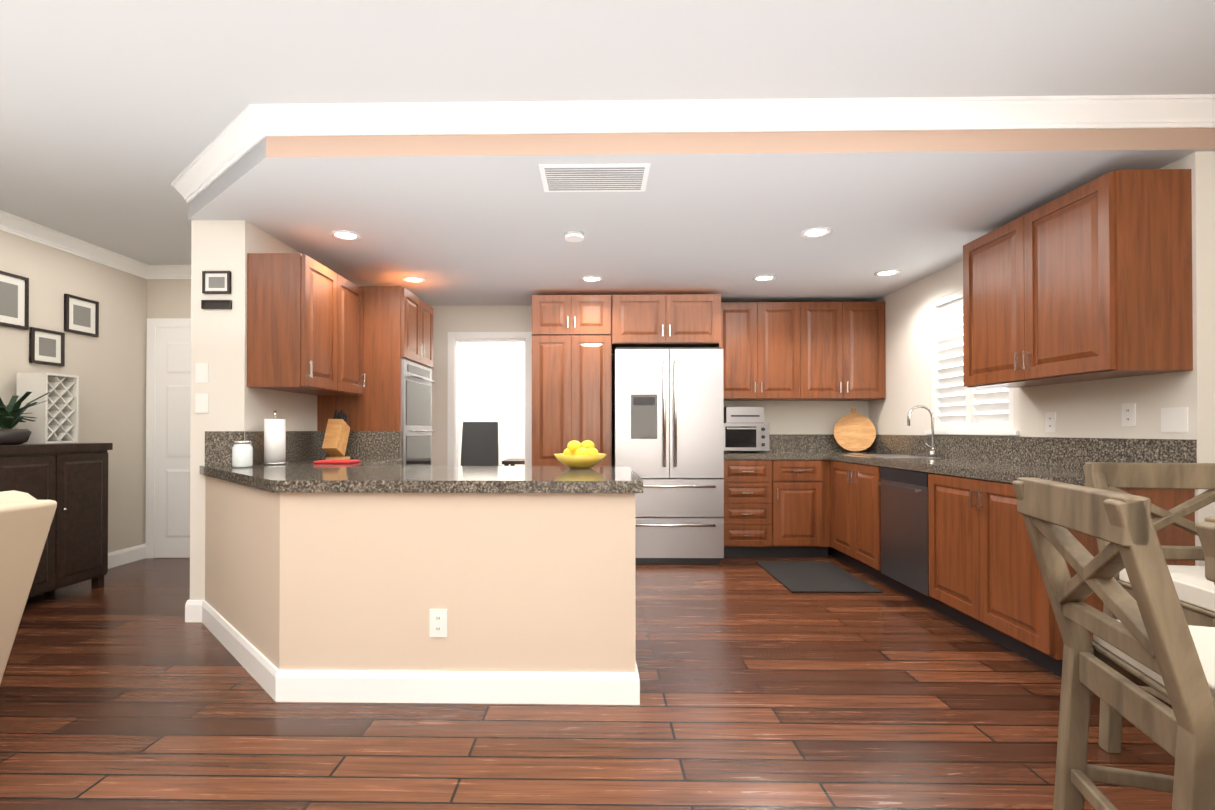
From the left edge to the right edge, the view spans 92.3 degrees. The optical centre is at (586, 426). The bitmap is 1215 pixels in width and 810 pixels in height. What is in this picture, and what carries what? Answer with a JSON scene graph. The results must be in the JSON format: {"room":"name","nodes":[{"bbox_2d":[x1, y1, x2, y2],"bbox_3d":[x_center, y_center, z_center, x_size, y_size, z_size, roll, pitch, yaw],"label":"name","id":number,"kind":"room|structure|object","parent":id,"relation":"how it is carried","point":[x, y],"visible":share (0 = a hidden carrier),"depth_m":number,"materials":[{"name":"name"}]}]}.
{"room":"kitchen","nodes":[
{"label":"kitchen","id":0,"kind":"room"},
{"bbox_2d":[0,230,147,552],"bbox_3d":[-4.026,-0.149,1.139,0.150,2.560,8.310,0,0,1],"label":"wall","id":1,"kind":"structure","parent":0,"point":[110,367],"depth_m":4.71,"materials":[{"name":"beige paint"}]},
{"bbox_2d":[0,271,28,329],"bbox_3d":[-3.890,-0.850,3.907,0.021,0.360,0.300,0,0,1],"label":"picture","id":2,"kind":"object","parent":1,"relation":"attached to","point":[14,300],"visible":0.94,"depth_m":3.96,"materials":[{"name":"brown"}]},
{"bbox_2d":[29,327,64,366],"bbox_3d":[-3.885,-0.568,4.205,0.021,0.250,0.250,0,0,1],"label":"picture","id":3,"kind":"object","parent":1,"relation":"attached to","point":[46,347],"visible":0.88,"depth_m":4.20,"materials":[{"name":"brown"}]},
{"bbox_2d":[64,294,98,336],"bbox_3d":[-3.880,-0.846,4.487,0.021,0.280,0.280,0,0,1],"label":"picture","id":4,"kind":"object","parent":1,"relation":"attached to","point":[81,315],"visible":1,"depth_m":4.48,"materials":[{"name":"brown"}]},
{"bbox_2d":[148,279,183,317],"bbox_3d":[-3.098,-0.121,5.188,1.560,2.560,0.120,0,0,1],"label":"wall","id":5,"kind":"structure","parent":0,"point":[165,296],"depth_m":5.15,"materials":[{"name":"beige paint"}]},
{"bbox_2d":[184,220,391,626],"bbox_3d":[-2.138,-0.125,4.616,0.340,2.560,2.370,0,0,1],"label":"wall","id":6,"kind":"structure","parent":0,"point":[254,551],"depth_m":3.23,"materials":[{"name":"beige paint"}]},
{"bbox_2d":[195,394,208,412],"bbox_3d":[-2.260,-0.134,3.430,0.075,0.115,0.005,0,0,1],"label":"electrical outlet plate","id":7,"kind":"object","parent":6,"relation":"attached to","point":[201,400],"depth_m":3.43,"materials":[{"name":"white plastic"}]},
{"bbox_2d":[195,363,208,382],"bbox_3d":[-2.260,-0.314,3.431,0.075,0.115,0.005,0,0,1],"label":"electrical outlet plate","id":8,"kind":"object","parent":6,"relation":"attached to","point":[202,369],"depth_m":3.43,"materials":[{"name":"white plastic"}]},
{"bbox_2d":[202,271,230,293],"bbox_3d":[-2.170,-0.844,3.425,0.160,0.130,0.021,0,0,1],"label":"framed picture","id":9,"kind":"object","parent":6,"relation":"attached to","point":[216,282],"visible":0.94,"depth_m":3.42,"materials":[{"name":"brown"}]},
{"bbox_2d":[201,300,231,308],"bbox_3d":[-2.170,-0.714,3.424,0.170,0.050,0.021,0,0,1],"label":"framed picture","id":10,"kind":"object","parent":6,"relation":"attached to","point":[216,304],"visible":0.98,"depth_m":3.42,"materials":[{"name":"brown"}]},
{"bbox_2d":[247,253,365,394],"bbox_3d":[-1.813,-0.625,3.882,0.373,0.790,0.868,0,0,1],"label":"upper cabinet","id":11,"kind":"object","parent":6,"relation":"attached to","point":[304,324],"visible":1,"depth_m":3.45,"materials":[{"name":"brown wood"}]},
{"bbox_2d":[429,609,446,636],"bbox_3d":[-0.612,0.815,2.413,0.072,0.115,0.007,0,0,1],"label":"electrical outlet plate","id":12,"kind":"object","parent":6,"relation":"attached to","point":[437,617],"depth_m":2.41,"materials":[{"name":"white plastic"}]},
{"bbox_2d":[0,94,1214,704],"bbox_3d":[0.228,-0.139,2.708,8.300,2.560,11.600,0,0,1],"label":"trim","id":13,"kind":"structure","parent":6,"relation":"attached to","point":[168,368],"depth_m":2.58,"materials":[{"name":"white paint"}]},
{"bbox_2d":[0,554,1174,809],"bbox_3d":[0.228,1.191,2.684,8.600,0.100,11.870,0,0,1],"label":"floor","id":14,"kind":"structure","parent":0,"point":[126,686],"depth_m":2.23,"materials":[{"name":"brown wood"}]},
{"bbox_2d":[0,490,56,683],"bbox_3d":[-2.570,0.678,1.077,1.243,0.905,2.150,0,0,1],"label":"sofa","id":15,"kind":"object","parent":14,"relation":"on","point":[26,519],"visible":1,"depth_m":2.06,"materials":[{"name":"beige fabric"}]},
{"bbox_2d":[0,443,112,597],"bbox_3d":[-3.669,0.633,3.598,0.469,1.030,1.290,0,0,1],"label":"sideboard","id":16,"kind":"object","parent":14,"relation":"on","point":[71,479],"visible":0.77,"depth_m":3.89,"materials":[{"name":"brown wood"}]},
{"bbox_2d":[0,391,50,444],"bbox_3d":[-3.675,-0.054,3.676,0.343,0.343,0.389,0,0,1],"label":"decor","id":17,"kind":"object","parent":16,"relation":"on","point":[11,413],"visible":1,"depth_m":3.66,"materials":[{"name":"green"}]},
{"bbox_2d":[16,372,78,443],"bbox_3d":[-3.739,-0.121,4.054,0.200,0.480,0.250,0,0,1],"label":"wine rack","id":18,"kind":"object","parent":16,"relation":"on","point":[56,414],"visible":0.85,"depth_m":3.99,"materials":[{"name":"white wood"}]},
{"bbox_2d":[317,286,434,465],"bbox_3d":[-1.644,0.060,4.702,0.682,2.190,0.778,0,0,1],"label":"tall cabinet","id":19,"kind":"object","parent":14,"relation":"on","point":[396,395],"visible":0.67,"depth_m":4.32,"materials":[{"name":"brown wood"}]},
{"bbox_2d":[460,422,501,465],"bbox_3d":[-1.195,0.556,6.385,0.604,1.219,0.628,0,0,1],"label":"office chair","id":20,"kind":"object","parent":14,"relation":"on","point":[480,446],"visible":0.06,"depth_m":6.63,"materials":[{"name":"black plastic"}]},
{"bbox_2d":[502,458,524,465],"bbox_3d":[-0.543,0.792,7.167,0.900,0.760,0.600,0,0,1],"label":"desk","id":21,"kind":"object","parent":14,"relation":"on","point":[511,461],"visible":0.21,"depth_m":6.90,"materials":[{"name":"brown wood"}]},
{"bbox_2d":[532,295,611,465],"bbox_3d":[-0.124,0.005,5.411,0.700,2.310,0.703,0,0,1],"label":"pantry","id":22,"kind":"object","parent":14,"relation":"on","point":[571,367],"visible":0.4,"depth_m":5.09,"materials":[{"name":"brown wood"}]},
{"bbox_2d":[612,347,723,563],"bbox_3d":[0.699,0.249,5.264,0.900,1.820,0.947,0,0,1],"label":"fridge","id":23,"kind":"object","parent":14,"relation":"on","point":[668,425],"visible":0.81,"depth_m":4.86,"materials":[{"name":"silver metal"}]},
{"bbox_2d":[722,460,830,556],"bbox_3d":[1.665,0.729,5.394,0.958,0.863,0.663,0,0,1],"label":"base cabinet","id":24,"kind":"object","parent":14,"relation":"on","point":[777,508],"visible":0.9,"depth_m":5.10,"materials":[{"name":"brown wood"}]},
{"bbox_2d":[724,434,827,459],"bbox_3d":[1.649,0.187,5.410,0.930,0.215,0.638,0,0,1],"label":"countertop","id":25,"kind":"structure","parent":24,"relation":"on","point":[782,446],"depth_m":5.70,"materials":[{"name":"stone"}]},
{"bbox_2d":[724,407,769,452],"bbox_3d":[1.457,0.034,5.466,0.420,0.419,0.400,0,0,1],"label":"toaster oven","id":26,"kind":"object","parent":25,"relation":"on","point":[746,428],"visible":0.88,"depth_m":5.30,"materials":[{"name":"silver metal"}]},
{"bbox_2d":[756,561,882,592],"bbox_3d":[1.740,1.147,4.488,0.620,0.011,0.930,0,0,1],"label":"area rug","id":27,"kind":"object","parent":14,"relation":"on","point":[812,576],"visible":0.94,"depth_m":4.40,"materials":[{"name":"black fabric"}]},
{"bbox_2d":[828,460,871,575],"bbox_3d":[2.423,0.723,4.597,0.634,0.864,0.850,0,0,1],"label":"base cabinet","id":28,"kind":"object","parent":14,"relation":"on","point":[851,483],"depth_m":4.63,"materials":[{"name":"brown wood"}]},
{"bbox_2d":[828,434,1196,485],"bbox_3d":[2.412,0.178,4.152,0.640,0.215,3.126,0,0,1],"label":"countertop","id":29,"kind":"structure","parent":28,"relation":"on","point":[1012,459],"depth_m":3.44,"materials":[{"name":"stone"}]},
{"bbox_2d":[833,408,875,451],"bbox_3d":[2.542,0.035,5.528,0.363,0.412,0.142,0,0,1],"label":"cutting board","id":30,"kind":"object","parent":29,"relation":"on","point":[854,431],"visible":1,"depth_m":5.52,"materials":[{"name":"brown wood"}]},
{"bbox_2d":[907,405,935,456],"bbox_3d":[2.567,0.037,4.504,0.216,0.400,0.127,0,0,1],"label":"faucet","id":31,"kind":"object","parent":29,"relation":"on","point":[932,452],"visible":1,"depth_m":4.46,"materials":[{"name":"silver metal"}]},
{"bbox_2d":[872,465,923,603],"bbox_3d":[2.410,0.718,3.869,0.634,0.864,0.750,0,0,1],"label":"dishwasher","id":32,"kind":"object","parent":14,"relation":"on","point":[897,494],"depth_m":3.92,"materials":[{"name":"grey metal"}]},
{"bbox_2d":[924,472,1194,676],"bbox_3d":[2.396,0.712,3.078,0.634,0.864,0.965,0,0,1],"label":"base cabinet","id":33,"kind":"object","parent":14,"relation":"on","point":[959,549],"depth_m":2.98,"materials":[{"name":"brown wood"}]},
{"bbox_2d":[1012,477,1214,809],"bbox_3d":[1.293,0.629,1.161,0.603,1.006,0.460,0,0,17],"label":"chair","id":34,"kind":"object","parent":14,"relation":"on","point":[1151,637],"visible":1,"depth_m":1.18,"materials":[{"name":"brown wood"}]},
{"bbox_2d":[1083,462,1214,753],"bbox_3d":[2.009,0.633,1.815,0.460,1.006,0.603,0,0,9],"label":"chair","id":35,"kind":"object","parent":14,"relation":"on","point":[1194,588],"visible":0.54,"depth_m":2.03,"materials":[{"name":"brown wood"}]},
{"bbox_2d":[1195,516,1214,583],"bbox_3d":[1.086,0.624,0.516,0.603,1.006,0.460,0,0,13],"label":"chair","id":36,"kind":"object","parent":14,"relation":"on","point":[1205,529],"visible":1,"depth_m":0.80,"materials":[{"name":"brown wood"}]},
{"bbox_3d":[-0.478,0.712,2.965,1.380,0.863,0.851,0,0,1],"label":"base cabinet","id":37,"kind":"object","parent":14,"relation":"on","visible":0},
{"bbox_2d":[200,431,642,492],"bbox_3d":[-1.006,0.155,3.346,2.510,0.250,1.895,0,0,1],"label":"countertop","id":38,"kind":"structure","parent":37,"relation":"on","point":[377,468],"depth_m":2.83,"materials":[{"name":"stone"}]},
{"bbox_2d":[232,441,252,467],"bbox_3d":[-1.913,0.155,3.245,0.100,0.146,0.097,0,0,1],"label":"glass jar","id":39,"kind":"object","parent":38,"relation":"on","point":[242,454],"visible":1,"depth_m":3.21,"materials":[{"name":"white glass"}]},
{"bbox_2d":[261,411,288,464],"bbox_3d":[-1.893,0.069,3.545,0.150,0.323,0.150,0,0,1],"label":"paper towel","id":40,"kind":"object","parent":38,"relation":"on","point":[274,441],"visible":1,"depth_m":3.50,"materials":[{"name":"white paper"}]},
{"bbox_2d":[322,410,349,459],"bbox_3d":[-1.738,0.061,4.064,0.100,0.345,0.231,0,0,1],"label":"knife block","id":41,"kind":"object","parent":38,"relation":"on","point":[336,436],"visible":0.98,"depth_m":4.02,"materials":[{"name":"brown wood"}]},
{"bbox_2d":[314,460,359,463],"bbox_3d":[-1.556,0.222,3.648,0.220,0.017,0.180,0,0,1],"label":"cloth","id":42,"kind":"object","parent":38,"relation":"on","point":[336,461],"visible":1,"depth_m":3.56,"materials":[{"name":"red fabric"}]},
{"bbox_2d":[554,440,606,468],"bbox_3d":[-0.034,0.152,3.181,0.290,0.151,0.290,0,0,1],"label":"fruit bowl","id":43,"kind":"object","parent":38,"relation":"on","point":[579,455],"visible":1,"depth_m":3.11,"materials":[{"name":"yellow"}]},
{"bbox_2d":[0,0,1214,264],"bbox_3d":[0.228,-1.469,2.703,8.600,0.100,11.870,0,0,1],"label":"ceiling","id":44,"kind":"structure","parent":0,"point":[118,118],"depth_m":2.27,"materials":[{"name":"white paint"}]},
{"bbox_2d":[392,305,867,546],"bbox_3d":[0.238,-0.117,5.819,5.050,2.560,0.120,0,0,1],"label":"wall","id":45,"kind":"structure","parent":0,"point":[491,374],"depth_m":5.72,"materials":[{"name":"beige paint"}]},
{"bbox_2d":[612,294,720,353],"bbox_3d":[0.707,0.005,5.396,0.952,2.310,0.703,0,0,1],"label":"upper cabinet","id":46,"kind":"object","parent":45,"relation":"attached to","point":[690,320],"visible":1,"depth_m":5.08,"materials":[{"name":"brown wood"}]},
{"bbox_2d":[721,302,885,400],"bbox_3d":[1.973,-0.699,5.538,1.568,0.900,0.383,0,0,1],"label":"upper cabinet","id":47,"kind":"object","parent":45,"relation":"attached to","point":[803,351],"visible":0.96,"depth_m":5.38,"materials":[{"name":"brown wood"}]},
{"bbox_2d":[188,128,1214,305],"bbox_3d":[1.041,-1.308,4.177,6.726,0.199,3.150,0,0,1],"label":"ceiling","id":48,"kind":"structure","parent":0,"point":[470,220],"depth_m":3.20,"materials":[{"name":"white paint"}]},
{"bbox_2d":[329,230,361,240],"bbox_3d":[-1.520,-1.208,3.686,0.191,0.008,0.190,0,0,1],"label":"recessed light","id":49,"kind":"object","parent":48,"relation":"in","point":[339,234],"depth_m":3.69,"materials":[{"name":"white"}]},
{"bbox_2d":[402,276,425,282],"bbox_3d":[-1.411,-1.200,4.761,0.183,0.008,0.191,0,0,1],"label":"recessed light","id":50,"kind":"object","parent":48,"relation":"in","point":[411,279],"depth_m":4.77,"materials":[{"name":"white"}]},
{"bbox_2d":[565,230,583,241],"bbox_3d":[-0.075,-1.194,3.671,0.120,0.035,0.120,0,0,1],"label":"smoke detector","id":51,"kind":"object","parent":48,"relation":"attached to","point":[574,236],"visible":1,"depth_m":3.64,"materials":[{"name":"white plastic"}]},
{"bbox_2d":[580,275,602,281],"bbox_3d":[0.042,-1.201,4.730,0.179,0.008,0.188,0,0,1],"label":"recessed light","id":52,"kind":"object","parent":48,"relation":"in","point":[591,278],"depth_m":4.74,"materials":[{"name":"white"}]},
{"bbox_2d":[539,163,650,191],"bbox_3d":[0.040,-1.213,2.859,0.520,0.009,0.300,0,0,1],"label":"ceiling vent","id":53,"kind":"object","parent":48,"relation":"in","point":[594,177],"visible":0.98,"depth_m":2.83,"materials":[{"name":"white metal"}]},
{"bbox_2d":[752,275,776,280],"bbox_3d":[1.439,-1.201,4.713,0.187,0.008,0.157,0,0,1],"label":"recessed light","id":54,"kind":"object","parent":48,"relation":"in","point":[761,277],"depth_m":4.73,"materials":[{"name":"white"}]},
{"bbox_2d":[800,227,831,237],"bbox_3d":[1.431,-1.208,3.630,0.187,0.008,0.185,0,0,1],"label":"recessed light","id":55,"kind":"object","parent":48,"relation":"in","point":[815,232],"depth_m":3.64,"materials":[{"name":"white"}]},
{"bbox_2d":[874,269,900,275],"bbox_3d":[2.351,-1.202,4.549,0.194,0.008,0.175,0,0,1],"label":"recessed light","id":56,"kind":"object","parent":48,"relation":"in","point":[889,272],"depth_m":4.56,"materials":[{"name":"white"}]},
{"bbox_2d":[868,151,1214,565],"bbox_3d":[2.809,-0.129,4.147,0.150,2.560,3.130,0,0,1],"label":"wall","id":57,"kind":"structure","parent":0,"point":[1093,408],"depth_m":3.09,"materials":[{"name":"beige paint"}]},
{"bbox_2d":[949,304,1008,423],"bbox_3d":[2.940,-0.483,4.183,0.010,1.630,1.520,0,0,1],"label":"window","id":58,"kind":"structure","parent":57,"relation":"in","point":[980,392],"depth_m":4.56,"materials":[{"name":"white glass"}]},
{"bbox_2d":[925,289,1018,434],"bbox_3d":[2.760,-0.468,4.186,0.090,1.060,1.020,0,0,1],"label":"window shutter","id":59,"kind":"object","parent":58,"relation":"attached to","point":[975,421],"visible":0.4,"depth_m":4.37,"materials":[{"name":"white wood"}]},
{"bbox_2d":[1046,412,1055,431],"bbox_3d":[2.717,-0.024,3.413,0.008,0.115,0.072,0,0,1],"label":"electrical outlet plate","id":60,"kind":"object","parent":57,"relation":"attached to","point":[1050,416],"depth_m":3.41,"materials":[{"name":"white plastic"}]},
{"bbox_2d":[963,169,1192,387],"bbox_3d":[2.522,-0.696,3.139,0.383,0.900,1.064,0,0,1],"label":"upper cabinet","id":61,"kind":"object","parent":57,"relation":"attached to","point":[1091,280],"visible":1,"depth_m":2.75,"materials":[{"name":"brown wood"}]},
{"bbox_2d":[1122,403,1135,425],"bbox_3d":[2.708,-0.058,2.914,0.008,0.115,0.072,0,0,1],"label":"electrical outlet plate","id":62,"kind":"object","parent":57,"relation":"attached to","point":[1128,409],"depth_m":2.91,"materials":[{"name":"white plastic"}]},
{"bbox_2d":[1161,407,1187,431],"bbox_3d":[2.705,-0.029,2.683,0.006,0.115,0.120,0,0,1],"label":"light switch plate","id":63,"kind":"object","parent":57,"relation":"attached to","point":[1173,419],"depth_m":2.68,"materials":[{"name":"white plastic"}]}
]}

